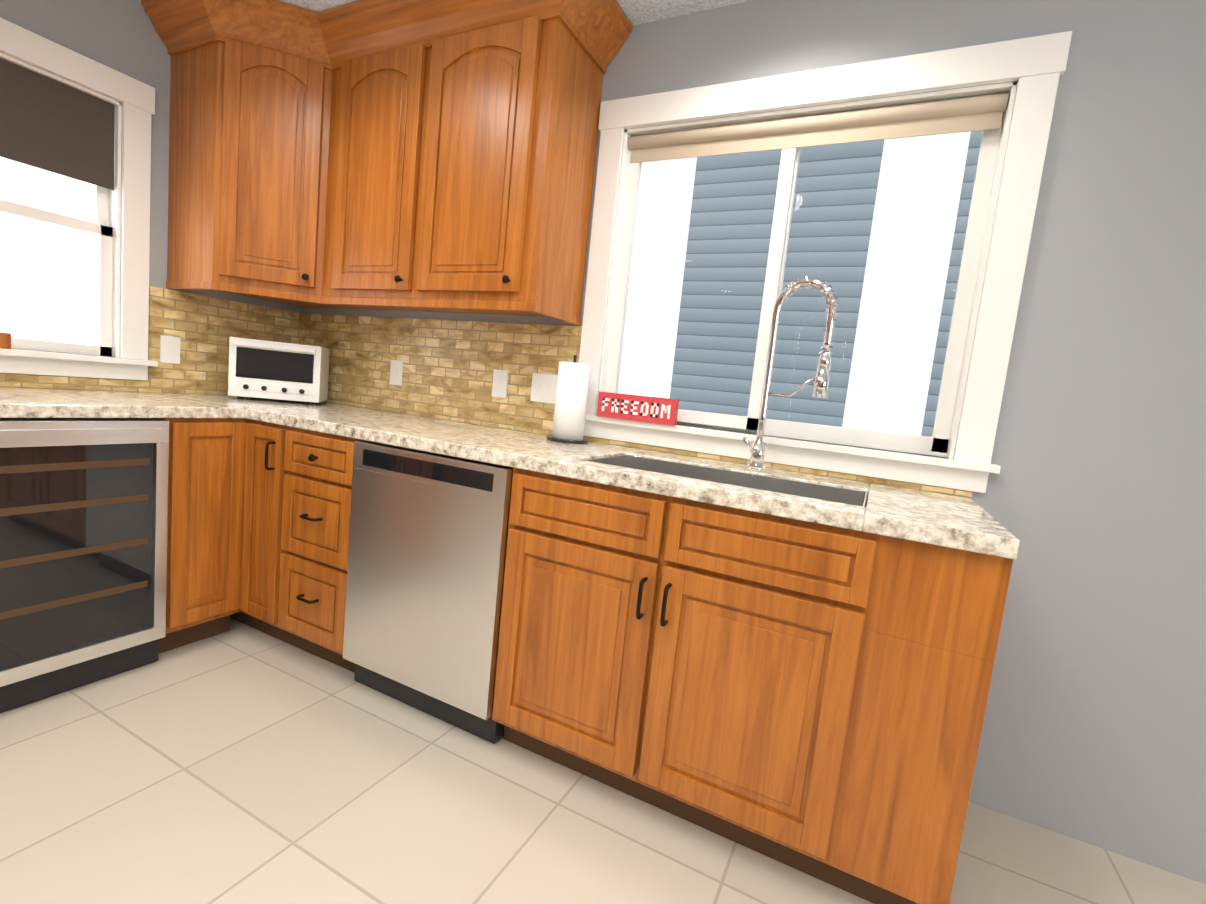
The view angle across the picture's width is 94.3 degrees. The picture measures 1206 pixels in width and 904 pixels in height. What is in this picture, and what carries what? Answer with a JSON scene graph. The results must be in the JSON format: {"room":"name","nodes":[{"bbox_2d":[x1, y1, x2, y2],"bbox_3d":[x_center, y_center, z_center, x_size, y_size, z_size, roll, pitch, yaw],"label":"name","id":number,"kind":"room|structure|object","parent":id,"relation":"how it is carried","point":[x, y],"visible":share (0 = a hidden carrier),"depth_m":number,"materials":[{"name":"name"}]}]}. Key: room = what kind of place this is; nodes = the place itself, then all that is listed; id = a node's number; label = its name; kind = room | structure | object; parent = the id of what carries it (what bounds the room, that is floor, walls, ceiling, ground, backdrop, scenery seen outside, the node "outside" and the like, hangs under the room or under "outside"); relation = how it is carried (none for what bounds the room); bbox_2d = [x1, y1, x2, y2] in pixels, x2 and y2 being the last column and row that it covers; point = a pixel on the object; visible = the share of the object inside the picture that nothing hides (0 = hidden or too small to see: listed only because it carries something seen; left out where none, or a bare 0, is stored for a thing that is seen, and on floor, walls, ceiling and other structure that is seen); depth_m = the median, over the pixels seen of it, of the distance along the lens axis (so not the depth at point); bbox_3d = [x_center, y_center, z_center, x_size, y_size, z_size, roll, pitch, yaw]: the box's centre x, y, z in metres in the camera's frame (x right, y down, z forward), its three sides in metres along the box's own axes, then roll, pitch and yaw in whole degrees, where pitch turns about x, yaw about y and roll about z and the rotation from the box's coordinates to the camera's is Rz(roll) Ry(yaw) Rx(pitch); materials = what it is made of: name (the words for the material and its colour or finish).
{"room":"kitchen","nodes":[
{"label":"kitchen","id":0,"kind":"room"},
{"bbox_2d":[0,0,299,394],"bbox_3d":[-3.178,-0.418,-0.124,0.100,2.440,7.100,9,7,26],"label":"wall","id":1,"kind":"structure","parent":0,"point":[122,36],"depth_m":2.17,"materials":[{"name":"grey paint"}]},
{"bbox_2d":[0,18,157,380],"bbox_3d":[-2.074,-0.861,1.940,0.150,1.165,0.860,9,7,26],"label":"window","id":2,"kind":"structure","parent":1,"relation":"in","point":[52,122],"depth_m":2.13,"materials":[{"name":"white wood"}]},
{"bbox_2d":[0,332,10,348],"bbox_3d":[-2.103,-0.386,1.915,0.040,0.054,0.100,9,7,26],"label":"block","id":3,"kind":"object","parent":2,"relation":"on","point":[5,340],"visible":0.98,"depth_m":1.94,"materials":[{"name":"brown wood"}]},
{"bbox_2d":[0,286,295,394],"bbox_3d":[-1.978,-0.463,2.190,0.008,0.439,1.620,9,7,26],"label":"tile backsplash","id":4,"kind":"structure","parent":1,"relation":"attached to","point":[205,325],"depth_m":2.49,"materials":[{"name":"beige tile"}]},
{"bbox_2d":[160,335,180,363],"bbox_3d":[-1.863,-0.441,2.411,0.008,0.115,0.075,9,7,26],"label":"outlet","id":5,"kind":"object","parent":4,"relation":"attached to","point":[169,345],"depth_m":2.41,"materials":[{"name":"white plastic"}]},
{"bbox_2d":[277,0,751,25],"bbox_3d":[0.087,-1.186,-1.793,7.150,0.100,7.100,9,7,26],"label":"ceiling","id":6,"kind":"structure","parent":0,"point":[637,12],"depth_m":1.94,"materials":[{"name":"white paint"}]},
{"bbox_2d":[0,618,1205,903],"bbox_3d":[0.590,1.237,0.010,7.150,0.100,3.680,9,7,26],"label":"floor","id":7,"kind":"structure","parent":0,"point":[238,762],"depth_m":1.43,"materials":[{"name":"beige tile"}]},
{"bbox_2d":[0,418,168,712],"bbox_3d":[-1.889,0.292,1.841,0.659,0.866,0.498,9,7,26],"label":"wine cooler","id":8,"kind":"object","parent":7,"relation":"on","point":[83,531],"visible":0.98,"depth_m":1.73,"materials":[{"name":"black"}]},
{"bbox_2d":[159,418,238,652],"bbox_3d":[-1.710,0.273,2.185,0.692,0.874,0.275,9,7,26],"label":"base cabinet","id":9,"kind":"object","parent":7,"relation":"on","point":[203,463],"depth_m":2.04,"materials":[{"name":"brown wood"}]},
{"bbox_2d":[0,387,239,417],"bbox_3d":[-1.861,-0.165,1.796,0.642,0.040,0.990,9,7,26],"label":"countertop","id":10,"kind":"structure","parent":9,"relation":"on","point":[15,402],"depth_m":1.86,"materials":[{"name":"stone"}]},
{"bbox_2d":[188,394,1019,558],"bbox_3d":[-0.421,-0.041,2.015,3.047,0.040,0.656,9,7,26],"label":"countertop","id":11,"kind":"structure","parent":9,"relation":"on","point":[950,521],"depth_m":1.55,"materials":[{"name":"stone"}]},
{"bbox_2d":[228,337,329,404],"bbox_3d":[-1.502,-0.374,2.615,0.360,0.268,0.292,4,7,-19],"label":"toaster oven","id":12,"kind":"object","parent":11,"relation":"on","point":[276,370],"visible":1,"depth_m":2.50,"materials":[{"name":"white plastic"}]},
{"bbox_2d":[547,355,589,443],"bbox_3d":[-0.117,-0.199,2.073,0.156,0.319,0.156,9,7,26],"label":"paper towel","id":13,"kind":"object","parent":11,"relation":"on","point":[571,401],"visible":1,"depth_m":2.03,"materials":[{"name":"white paper"}]},
{"bbox_2d":[585,454,867,506],"bbox_3d":[0.325,0.172,1.601,0.754,0.210,0.344,9,7,26],"label":"sink basin","id":14,"kind":"object","parent":11,"relation":"in","point":[814,491],"visible":0.12,"depth_m":1.73,"materials":[{"name":"silver metal"}]},
{"bbox_2d":[743,276,838,470],"bbox_3d":[0.567,-0.227,1.682,0.218,0.596,0.130,9,7,26],"label":"faucet","id":15,"kind":"object","parent":11,"relation":"on","point":[820,390],"visible":1,"depth_m":1.69,"materials":[{"name":"silver metal"}]},
{"bbox_2d":[235,418,282,636],"bbox_3d":[-1.167,0.306,2.385,0.235,0.874,0.692,9,7,26],"label":"base cabinet","id":16,"kind":"object","parent":7,"relation":"on","point":[257,528],"depth_m":2.12,"materials":[{"name":"brown wood"}]},
{"bbox_2d":[275,425,365,672],"bbox_3d":[-0.914,0.343,2.286,0.426,0.874,0.649,9,7,26],"label":"base cabinet","id":17,"kind":"object","parent":7,"relation":"on","point":[316,468],"depth_m":1.98,"materials":[{"name":"brown wood"}]},
{"bbox_2d":[343,441,512,743],"bbox_3d":[-0.449,0.416,2.051,0.622,0.866,0.642,9,7,26],"label":"dishwasher","id":18,"kind":"object","parent":7,"relation":"on","point":[428,534],"visible":0.73,"depth_m":1.75,"materials":[{"name":"silver metal"}]},
{"bbox_2d":[492,468,1013,903],"bbox_3d":[0.361,0.542,1.663,1.188,0.874,0.649,9,7,26],"label":"base cabinet","id":19,"kind":"object","parent":7,"relation":"on","point":[809,698],"depth_m":1.31,"materials":[{"name":"brown wood"}]},
{"bbox_2d":[300,0,1205,883],"bbox_3d":[1.559,-0.105,1.452,7.050,2.440,0.100,9,7,26],"label":"wall","id":20,"kind":"structure","parent":0,"point":[1092,498],"depth_m":1.51,"materials":[{"name":"grey paint"}]},
{"bbox_2d":[165,0,368,308],"bbox_3d":[-1.394,-1.217,2.458,0.607,1.046,0.607,9,7,26],"label":"upper cabinet","id":21,"kind":"object","parent":20,"relation":"attached to","point":[241,134],"depth_m":2.22,"materials":[{"name":"brown wood"}]},
{"bbox_2d":[305,0,460,312],"bbox_3d":[-0.863,-1.147,2.313,0.580,1.046,0.401,9,7,26],"label":"upper cabinet","id":22,"kind":"object","parent":20,"relation":"attached to","point":[369,62],"depth_m":2.17,"materials":[{"name":"brown wood"}]},
{"bbox_2d":[413,0,612,319],"bbox_3d":[-0.354,-1.071,2.093,0.539,1.046,0.349,9,7,26],"label":"upper cabinet","id":23,"kind":"object","parent":20,"relation":"attached to","point":[422,155],"depth_m":1.94,"materials":[{"name":"brown wood"}]},
{"bbox_2d":[296,313,972,496],"bbox_3d":[-0.253,-0.296,2.279,3.047,0.439,0.008,9,7,26],"label":"tile backsplash","id":24,"kind":"structure","parent":20,"relation":"attached to","point":[449,366],"depth_m":2.47,"materials":[{"name":"beige tile"}]},
{"bbox_2d":[390,360,402,385],"bbox_3d":[-0.969,-0.372,2.621,0.075,0.115,0.008,9,7,26],"label":"outlet","id":25,"kind":"object","parent":24,"relation":"attached to","point":[396,370],"depth_m":2.62,"materials":[{"name":"white plastic"}]},
{"bbox_2d":[492,369,508,397],"bbox_3d":[-0.435,-0.289,2.360,0.075,0.115,0.008,9,7,26],"label":"outlet","id":26,"kind":"object","parent":24,"relation":"attached to","point":[500,377],"depth_m":2.36,"materials":[{"name":"white plastic"}]},
{"bbox_2d":[530,373,557,403],"bbox_3d":[-0.239,-0.258,2.265,0.120,0.115,0.008,9,7,26],"label":"outlet","id":27,"kind":"object","parent":24,"relation":"attached to","point":[543,387],"depth_m":2.26,"materials":[{"name":"white plastic"}]},
{"bbox_2d":[579,31,1071,492],"bbox_3d":[0.572,-0.594,1.887,1.420,1.245,0.150,9,7,26],"label":"window","id":28,"kind":"structure","parent":20,"relation":"in","point":[1034,68],"depth_m":1.76,"materials":[{"name":"white wood"}]},
{"bbox_2d":[596,391,678,424],"bbox_3d":[0.122,-0.161,2.047,0.310,0.092,0.024,9,7,26],"label":"sign","id":29,"kind":"object","parent":28,"relation":"on","point":[641,408],"visible":1,"depth_m":2.03,"materials":[{"name":"red"}]},
{"label":"outside","id":30,"kind":"structure","parent":0,"visible":0},
{"bbox_2d":[618,130,982,436],"bbox_3d":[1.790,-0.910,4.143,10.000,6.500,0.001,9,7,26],"label":"window glass","id":31,"kind":"object","parent":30,"point":[745,276],"depth_m":4.22,"materials":[{"name":"clear glass"}]},
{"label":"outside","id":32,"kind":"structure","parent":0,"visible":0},
{"bbox_2d":[0,157,96,344],"bbox_3d":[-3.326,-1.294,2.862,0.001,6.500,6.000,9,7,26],"label":"window glass","id":33,"kind":"structure","parent":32,"point":[45,321],"depth_m":3.21,"materials":[{"name":"white"}]}
]}

